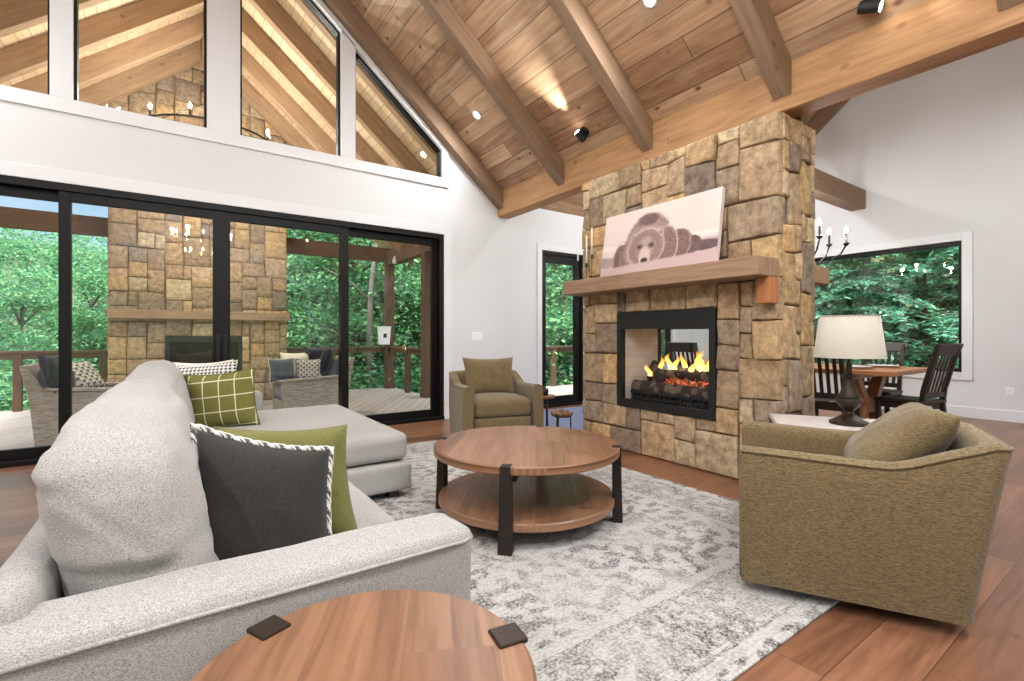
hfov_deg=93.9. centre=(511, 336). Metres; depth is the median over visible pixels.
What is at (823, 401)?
dining chair
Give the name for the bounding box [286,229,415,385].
broadleaf tree
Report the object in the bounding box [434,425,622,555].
coffee table
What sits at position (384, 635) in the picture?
end table
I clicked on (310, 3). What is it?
window
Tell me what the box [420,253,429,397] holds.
porch post
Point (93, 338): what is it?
broadleaf tree
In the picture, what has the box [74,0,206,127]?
window
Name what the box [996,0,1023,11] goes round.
rafter
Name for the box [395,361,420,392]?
shrub
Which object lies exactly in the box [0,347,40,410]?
shrub
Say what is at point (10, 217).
beam
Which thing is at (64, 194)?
door
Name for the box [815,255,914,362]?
tree
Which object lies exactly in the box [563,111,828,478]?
fireplace
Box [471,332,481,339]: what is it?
switch plate
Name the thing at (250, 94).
rafter
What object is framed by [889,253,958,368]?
tree
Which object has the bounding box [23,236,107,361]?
broadleaf tree
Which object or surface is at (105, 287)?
broadleaf tree
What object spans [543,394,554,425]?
accent table
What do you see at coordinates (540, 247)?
trim
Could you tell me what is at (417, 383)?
shrub
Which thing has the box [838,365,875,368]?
dinner plate
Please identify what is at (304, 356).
pillow
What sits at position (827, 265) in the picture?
tree
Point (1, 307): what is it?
broadleaf tree
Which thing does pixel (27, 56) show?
rafter
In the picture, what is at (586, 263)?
candlestick
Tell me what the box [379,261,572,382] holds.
broadleaf tree
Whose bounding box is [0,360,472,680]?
sectional sofa
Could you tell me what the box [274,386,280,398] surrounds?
seat cushion
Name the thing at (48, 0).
window
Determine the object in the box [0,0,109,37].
rafter
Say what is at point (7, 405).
shrub
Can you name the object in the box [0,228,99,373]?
broadleaf tree
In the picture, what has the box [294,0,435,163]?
rafter
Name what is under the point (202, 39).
ridge beam
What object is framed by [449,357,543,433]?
armchair
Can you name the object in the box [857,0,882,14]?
spotlight
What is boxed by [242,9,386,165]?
rafter
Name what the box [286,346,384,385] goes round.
deck railing
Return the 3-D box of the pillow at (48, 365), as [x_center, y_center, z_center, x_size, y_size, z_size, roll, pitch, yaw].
[-4.745,0.380,5.003,0.210,0.391,0.450,0,0,-23]
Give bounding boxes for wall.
[0,0,703,383]
[704,37,1023,411]
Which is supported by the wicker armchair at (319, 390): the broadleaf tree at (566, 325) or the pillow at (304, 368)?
the pillow at (304, 368)
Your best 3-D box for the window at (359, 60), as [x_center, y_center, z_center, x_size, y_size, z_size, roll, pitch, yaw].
[-1.446,-2.765,6.090,1.147,1.330,0.090,0,0,-35]
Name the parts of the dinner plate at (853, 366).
plate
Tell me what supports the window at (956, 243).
in the wall at (939, 150)
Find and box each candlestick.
[577,250,578,264]
[585,235,587,278]
[591,227,592,277]
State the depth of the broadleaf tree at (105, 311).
12.00 m
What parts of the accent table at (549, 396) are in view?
leg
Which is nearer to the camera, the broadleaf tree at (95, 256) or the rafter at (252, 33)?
the rafter at (252, 33)
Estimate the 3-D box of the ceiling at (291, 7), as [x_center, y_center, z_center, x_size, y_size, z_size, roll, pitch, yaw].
[-4.442,-3.370,7.020,7.650,3.352,4.804,0,0,-35]
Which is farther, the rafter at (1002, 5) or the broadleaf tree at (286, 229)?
the broadleaf tree at (286, 229)
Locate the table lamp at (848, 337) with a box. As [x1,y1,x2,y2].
[813,315,887,426]
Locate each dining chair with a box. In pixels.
[665,342,698,371]
[812,344,860,417]
[861,342,907,413]
[873,343,963,418]
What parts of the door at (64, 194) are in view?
panel, panel, handle, handle, panel, panel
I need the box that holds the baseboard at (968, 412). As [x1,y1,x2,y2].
[881,405,1023,422]
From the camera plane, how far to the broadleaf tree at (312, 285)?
12.39 m
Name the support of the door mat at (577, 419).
on the floor
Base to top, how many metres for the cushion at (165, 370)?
0.552 m
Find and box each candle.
[586,235,587,262]
[591,227,592,254]
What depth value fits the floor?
1.83 m
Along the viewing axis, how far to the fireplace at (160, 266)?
7.95 m
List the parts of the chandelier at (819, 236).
arm, arm, arm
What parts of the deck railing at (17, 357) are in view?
rail post, under rail, rail, rail post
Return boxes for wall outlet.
[1006,387,1013,396]
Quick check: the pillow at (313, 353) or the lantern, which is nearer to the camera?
the pillow at (313, 353)
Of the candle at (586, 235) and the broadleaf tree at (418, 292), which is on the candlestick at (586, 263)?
the candle at (586, 235)
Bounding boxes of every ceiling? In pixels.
[0,0,435,248]
[350,0,926,189]
[541,109,819,216]
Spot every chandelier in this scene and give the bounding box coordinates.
[148,102,203,118]
[242,127,268,140]
[815,218,849,265]
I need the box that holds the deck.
[0,384,572,449]
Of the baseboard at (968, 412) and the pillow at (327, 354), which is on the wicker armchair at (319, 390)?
the pillow at (327, 354)
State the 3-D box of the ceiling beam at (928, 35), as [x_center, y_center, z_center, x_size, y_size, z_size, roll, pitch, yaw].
[2.810,-1.883,2.718,0.200,0.355,10.232,0,0,-35]
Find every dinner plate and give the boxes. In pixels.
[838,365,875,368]
[868,364,902,367]
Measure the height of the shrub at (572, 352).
4.188 m
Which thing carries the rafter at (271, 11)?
attached to the ceiling at (291, 7)
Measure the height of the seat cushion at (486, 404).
0.219 m
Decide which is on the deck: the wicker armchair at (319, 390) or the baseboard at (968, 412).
the wicker armchair at (319, 390)
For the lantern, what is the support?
attached to the porch post at (388, 270)
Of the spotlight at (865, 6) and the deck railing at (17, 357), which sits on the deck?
the deck railing at (17, 357)
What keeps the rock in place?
on the fireplace at (756, 302)
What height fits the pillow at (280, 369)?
0.317 m
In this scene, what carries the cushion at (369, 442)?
on the sectional sofa
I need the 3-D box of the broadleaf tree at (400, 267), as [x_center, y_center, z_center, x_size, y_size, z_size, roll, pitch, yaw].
[-3.231,-0.966,14.806,8.153,11.859,6.583,0,0,38]
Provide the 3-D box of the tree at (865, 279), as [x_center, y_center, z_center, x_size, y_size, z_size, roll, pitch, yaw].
[8.210,-0.468,11.016,4.582,10.636,4.173,0,0,-2]
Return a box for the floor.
[0,404,1023,680]
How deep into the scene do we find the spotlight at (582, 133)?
5.11 m
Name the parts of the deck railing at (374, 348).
rail, under rail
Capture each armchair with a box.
[19,362,120,446]
[272,356,354,408]
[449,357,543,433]
[739,402,1014,624]
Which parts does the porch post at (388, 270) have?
trim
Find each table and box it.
[191,590,536,680]
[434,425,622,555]
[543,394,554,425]
[661,358,927,418]
[769,414,875,430]
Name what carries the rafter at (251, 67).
attached to the ceiling at (291, 7)
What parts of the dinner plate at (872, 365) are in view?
plate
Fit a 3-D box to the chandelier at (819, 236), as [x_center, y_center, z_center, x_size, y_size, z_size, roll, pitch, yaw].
[3.409,-2.573,5.803,0.959,3.506,0.959,0,0,-15]
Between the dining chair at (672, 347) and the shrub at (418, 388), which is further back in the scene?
the shrub at (418, 388)
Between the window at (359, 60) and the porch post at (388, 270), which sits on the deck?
the porch post at (388, 270)
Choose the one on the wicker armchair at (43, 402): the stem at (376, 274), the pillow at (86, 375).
the pillow at (86, 375)
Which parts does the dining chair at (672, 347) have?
leg, rail, leg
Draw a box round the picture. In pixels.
[600,186,725,276]
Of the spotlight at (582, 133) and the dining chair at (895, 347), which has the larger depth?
the dining chair at (895, 347)
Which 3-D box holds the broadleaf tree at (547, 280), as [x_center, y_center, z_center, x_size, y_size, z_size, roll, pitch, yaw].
[0.360,-0.496,14.944,6.583,10.786,8.153,0,0,41]
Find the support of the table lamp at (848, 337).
on the table at (798, 420)
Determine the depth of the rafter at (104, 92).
7.43 m
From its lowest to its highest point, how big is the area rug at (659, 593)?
0.012 m
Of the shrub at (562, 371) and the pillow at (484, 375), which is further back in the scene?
the shrub at (562, 371)
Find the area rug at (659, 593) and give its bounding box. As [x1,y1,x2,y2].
[368,440,839,680]
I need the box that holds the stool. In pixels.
[551,409,572,427]
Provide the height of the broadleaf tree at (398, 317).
11.569 m
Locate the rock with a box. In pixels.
[632,396,708,408]
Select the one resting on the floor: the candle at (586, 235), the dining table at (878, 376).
the dining table at (878, 376)
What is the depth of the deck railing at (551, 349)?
11.01 m
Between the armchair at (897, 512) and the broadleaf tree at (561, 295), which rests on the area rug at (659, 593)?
the armchair at (897, 512)
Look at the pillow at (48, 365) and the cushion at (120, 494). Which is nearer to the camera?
the cushion at (120, 494)
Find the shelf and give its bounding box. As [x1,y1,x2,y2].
[439,472,614,532]
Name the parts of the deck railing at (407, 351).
rail, under rail, rail post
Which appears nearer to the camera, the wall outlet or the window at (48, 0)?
the window at (48, 0)
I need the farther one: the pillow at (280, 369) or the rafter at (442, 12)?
the pillow at (280, 369)
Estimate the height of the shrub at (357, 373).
3.788 m
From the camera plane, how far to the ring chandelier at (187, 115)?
5.98 m
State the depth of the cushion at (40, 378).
4.83 m
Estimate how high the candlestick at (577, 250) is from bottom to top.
0.346 m
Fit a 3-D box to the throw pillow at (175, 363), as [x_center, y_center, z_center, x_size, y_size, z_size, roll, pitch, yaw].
[-2.417,0.410,3.752,0.459,0.455,0.160,0,0,-7]
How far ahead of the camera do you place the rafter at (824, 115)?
7.81 m
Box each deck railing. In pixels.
[0,350,107,411]
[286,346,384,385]
[388,346,420,392]
[546,346,572,385]
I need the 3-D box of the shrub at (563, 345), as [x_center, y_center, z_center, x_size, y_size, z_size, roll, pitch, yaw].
[0.106,2.264,12.362,4.348,4.075,4.652,0,0,-1]
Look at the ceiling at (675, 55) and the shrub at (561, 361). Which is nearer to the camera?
the ceiling at (675, 55)
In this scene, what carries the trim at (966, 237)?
attached to the wall at (939, 150)
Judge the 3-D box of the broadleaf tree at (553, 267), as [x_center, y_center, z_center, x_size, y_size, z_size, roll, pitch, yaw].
[2.738,-1.789,14.439,8.402,13.467,6.889,0,0,-1]
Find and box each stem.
[321,239,378,387]
[336,238,383,355]
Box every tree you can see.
[0,228,87,401]
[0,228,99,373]
[0,229,107,378]
[0,256,51,410]
[0,263,106,409]
[1,238,108,390]
[16,233,107,342]
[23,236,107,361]
[72,237,107,367]
[73,311,107,363]
[286,228,419,385]
[286,229,366,386]
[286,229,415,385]
[286,229,420,392]
[292,234,420,389]
[335,258,420,384]
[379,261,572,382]
[379,265,560,376]
[546,263,572,383]
[546,263,572,384]
[546,264,664,376]
[546,266,664,382]
[550,330,664,358]
[812,265,848,362]
[814,249,958,367]
[814,258,936,366]
[814,265,872,342]
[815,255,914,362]
[828,249,958,363]
[832,249,958,368]
[875,246,958,368]
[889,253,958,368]
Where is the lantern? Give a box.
[377,326,390,344]
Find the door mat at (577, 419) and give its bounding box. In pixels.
[543,406,584,429]
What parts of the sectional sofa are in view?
frame, arm, arm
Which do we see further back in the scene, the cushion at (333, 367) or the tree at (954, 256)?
the tree at (954, 256)
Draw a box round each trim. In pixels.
[0,0,448,187]
[0,161,451,418]
[537,243,584,399]
[663,329,675,366]
[815,231,972,380]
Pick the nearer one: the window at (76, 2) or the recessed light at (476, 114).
the window at (76, 2)
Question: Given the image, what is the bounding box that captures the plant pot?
[543,385,548,395]
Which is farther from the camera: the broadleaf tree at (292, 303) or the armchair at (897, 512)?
the broadleaf tree at (292, 303)
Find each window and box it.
[5,0,48,94]
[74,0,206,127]
[240,0,339,155]
[356,52,440,176]
[661,330,670,359]
[815,241,961,371]
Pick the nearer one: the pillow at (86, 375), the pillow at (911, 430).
the pillow at (911, 430)
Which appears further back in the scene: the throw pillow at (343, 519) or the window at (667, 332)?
the window at (667, 332)
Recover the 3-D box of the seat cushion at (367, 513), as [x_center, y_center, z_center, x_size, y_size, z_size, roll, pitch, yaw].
[-1.000,0.738,1.948,0.736,0.230,1.824,0,0,-35]
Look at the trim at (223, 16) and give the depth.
4.90 m
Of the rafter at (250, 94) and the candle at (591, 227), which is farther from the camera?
the rafter at (250, 94)
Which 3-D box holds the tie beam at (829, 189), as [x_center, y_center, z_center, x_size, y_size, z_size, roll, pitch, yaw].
[3.477,-2.125,6.149,4.788,0.290,0.210,0,0,-35]
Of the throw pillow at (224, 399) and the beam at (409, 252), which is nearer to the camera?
the throw pillow at (224, 399)
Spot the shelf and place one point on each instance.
(541, 504)
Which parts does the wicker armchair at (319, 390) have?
seat, arm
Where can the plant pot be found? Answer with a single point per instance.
(545, 390)
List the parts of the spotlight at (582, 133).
plate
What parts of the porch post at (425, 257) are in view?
trim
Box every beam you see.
[0,206,107,236]
[201,34,203,65]
[287,237,390,262]
[387,243,429,265]
[498,0,1023,218]
[814,168,865,211]
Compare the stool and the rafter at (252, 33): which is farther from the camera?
the rafter at (252, 33)
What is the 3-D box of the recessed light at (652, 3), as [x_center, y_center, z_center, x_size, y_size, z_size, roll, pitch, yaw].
[1.089,-2.658,3.785,0.101,0.086,0.132,0,0,-35]
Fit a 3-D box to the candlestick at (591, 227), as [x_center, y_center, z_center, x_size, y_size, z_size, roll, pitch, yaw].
[0.794,-0.827,4.760,0.064,0.536,0.063,0,0,-35]
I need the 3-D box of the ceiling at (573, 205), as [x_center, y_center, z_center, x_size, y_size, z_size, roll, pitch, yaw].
[4.845,-3.644,4.143,4.850,3.550,10.434,0,0,-35]
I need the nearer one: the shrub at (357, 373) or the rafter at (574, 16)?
the rafter at (574, 16)
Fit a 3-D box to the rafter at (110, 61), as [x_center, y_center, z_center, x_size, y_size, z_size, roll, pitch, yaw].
[-6.145,-3.182,6.197,3.615,3.378,0.120,0,0,-35]
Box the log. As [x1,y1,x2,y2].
[630,358,708,407]
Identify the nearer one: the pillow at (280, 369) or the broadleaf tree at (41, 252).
the pillow at (280, 369)
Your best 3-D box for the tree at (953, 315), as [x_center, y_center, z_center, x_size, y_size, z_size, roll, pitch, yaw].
[9.940,-0.976,9.948,4.329,11.858,4.849,0,0,-30]
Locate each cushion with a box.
[31,378,218,596]
[37,369,48,388]
[124,360,194,422]
[213,404,406,466]
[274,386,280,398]
[322,358,337,375]
[348,481,394,528]
[474,392,530,417]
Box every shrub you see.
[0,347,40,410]
[0,359,95,410]
[303,336,420,390]
[350,358,403,389]
[351,355,420,393]
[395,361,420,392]
[546,345,572,385]
[546,352,572,385]
[546,361,572,384]
[546,365,572,384]
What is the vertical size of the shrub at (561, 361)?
4.299 m
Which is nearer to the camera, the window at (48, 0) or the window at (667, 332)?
the window at (48, 0)
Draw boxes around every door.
[0,175,444,467]
[542,250,582,407]
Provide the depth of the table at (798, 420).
2.89 m
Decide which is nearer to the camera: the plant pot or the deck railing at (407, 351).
the plant pot
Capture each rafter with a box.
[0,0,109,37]
[0,0,203,83]
[10,12,203,93]
[79,41,200,105]
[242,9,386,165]
[242,46,417,246]
[242,76,413,264]
[248,0,429,174]
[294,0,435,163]
[323,0,502,209]
[419,0,563,185]
[548,0,652,152]
[729,0,790,100]
[808,98,850,134]
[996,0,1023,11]
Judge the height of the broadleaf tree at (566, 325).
10.330 m
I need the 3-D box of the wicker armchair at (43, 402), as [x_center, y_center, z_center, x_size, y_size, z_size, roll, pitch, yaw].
[-4.652,0.720,5.264,0.948,0.860,0.810,0,0,-35]
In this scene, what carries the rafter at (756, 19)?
attached to the ceiling at (675, 55)
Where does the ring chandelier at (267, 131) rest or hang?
hanging from the ridge beam at (202, 39)
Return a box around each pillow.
[38,355,75,392]
[72,360,105,386]
[173,359,233,365]
[175,360,237,374]
[183,367,260,427]
[190,423,333,560]
[214,424,357,534]
[268,358,294,382]
[280,353,308,377]
[295,359,321,377]
[305,346,324,359]
[320,346,333,374]
[462,357,514,393]
[843,402,962,461]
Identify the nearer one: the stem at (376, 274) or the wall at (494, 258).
the wall at (494, 258)
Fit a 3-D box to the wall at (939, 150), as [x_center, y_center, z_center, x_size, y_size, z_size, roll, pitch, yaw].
[6.880,-2.089,5.604,0.160,6.618,10.494,0,0,-35]
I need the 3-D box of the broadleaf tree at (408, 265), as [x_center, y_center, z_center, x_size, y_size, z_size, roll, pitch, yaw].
[-1.521,-0.575,15.474,6.270,11.010,7.765,0,0,-38]
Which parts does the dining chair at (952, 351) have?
leg, seat, leg, rail, rail, leg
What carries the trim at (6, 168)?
attached to the wall at (494, 258)
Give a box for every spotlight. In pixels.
[575,127,588,142]
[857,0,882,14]
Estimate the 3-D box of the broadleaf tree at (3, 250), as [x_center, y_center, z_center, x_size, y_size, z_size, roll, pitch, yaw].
[-14.081,0.681,12.691,5.591,8.030,4.514,0,0,43]
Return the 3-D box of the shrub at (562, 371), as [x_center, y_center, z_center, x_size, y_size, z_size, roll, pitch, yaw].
[0.417,2.267,12.786,4.348,4.168,4.652,0,0,32]
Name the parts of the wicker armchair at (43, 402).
arm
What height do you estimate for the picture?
0.604 m
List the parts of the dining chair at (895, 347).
leg, rail, seat, leg, rail, leg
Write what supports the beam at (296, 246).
on the porch post at (388, 270)
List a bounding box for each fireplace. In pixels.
[106,63,289,399]
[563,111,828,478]
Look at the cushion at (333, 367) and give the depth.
6.54 m
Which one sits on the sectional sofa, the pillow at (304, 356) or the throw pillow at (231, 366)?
the throw pillow at (231, 366)
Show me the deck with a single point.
(16, 431)
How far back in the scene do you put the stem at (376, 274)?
12.80 m
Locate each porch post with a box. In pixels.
[383,262,394,388]
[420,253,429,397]
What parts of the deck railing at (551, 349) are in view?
rail post, under rail, rail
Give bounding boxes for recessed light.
[472,110,480,119]
[642,0,657,8]
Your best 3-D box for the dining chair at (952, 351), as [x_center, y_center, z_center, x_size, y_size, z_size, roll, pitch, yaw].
[4.160,0.586,4.920,0.469,1.028,0.580,0,0,-25]
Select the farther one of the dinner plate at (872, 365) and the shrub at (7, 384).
the shrub at (7, 384)
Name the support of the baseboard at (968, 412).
attached to the wall at (939, 150)
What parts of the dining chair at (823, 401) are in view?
seat, rail, leg, leg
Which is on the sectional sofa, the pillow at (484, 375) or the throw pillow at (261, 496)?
the throw pillow at (261, 496)
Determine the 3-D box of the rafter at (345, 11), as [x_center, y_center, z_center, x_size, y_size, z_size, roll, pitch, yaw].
[-1.545,-3.365,5.821,3.373,3.114,0.130,0,0,-35]
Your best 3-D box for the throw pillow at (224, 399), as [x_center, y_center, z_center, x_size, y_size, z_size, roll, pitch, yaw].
[-2.064,0.460,3.412,0.517,0.473,0.172,0,0,-7]
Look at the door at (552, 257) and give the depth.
7.73 m

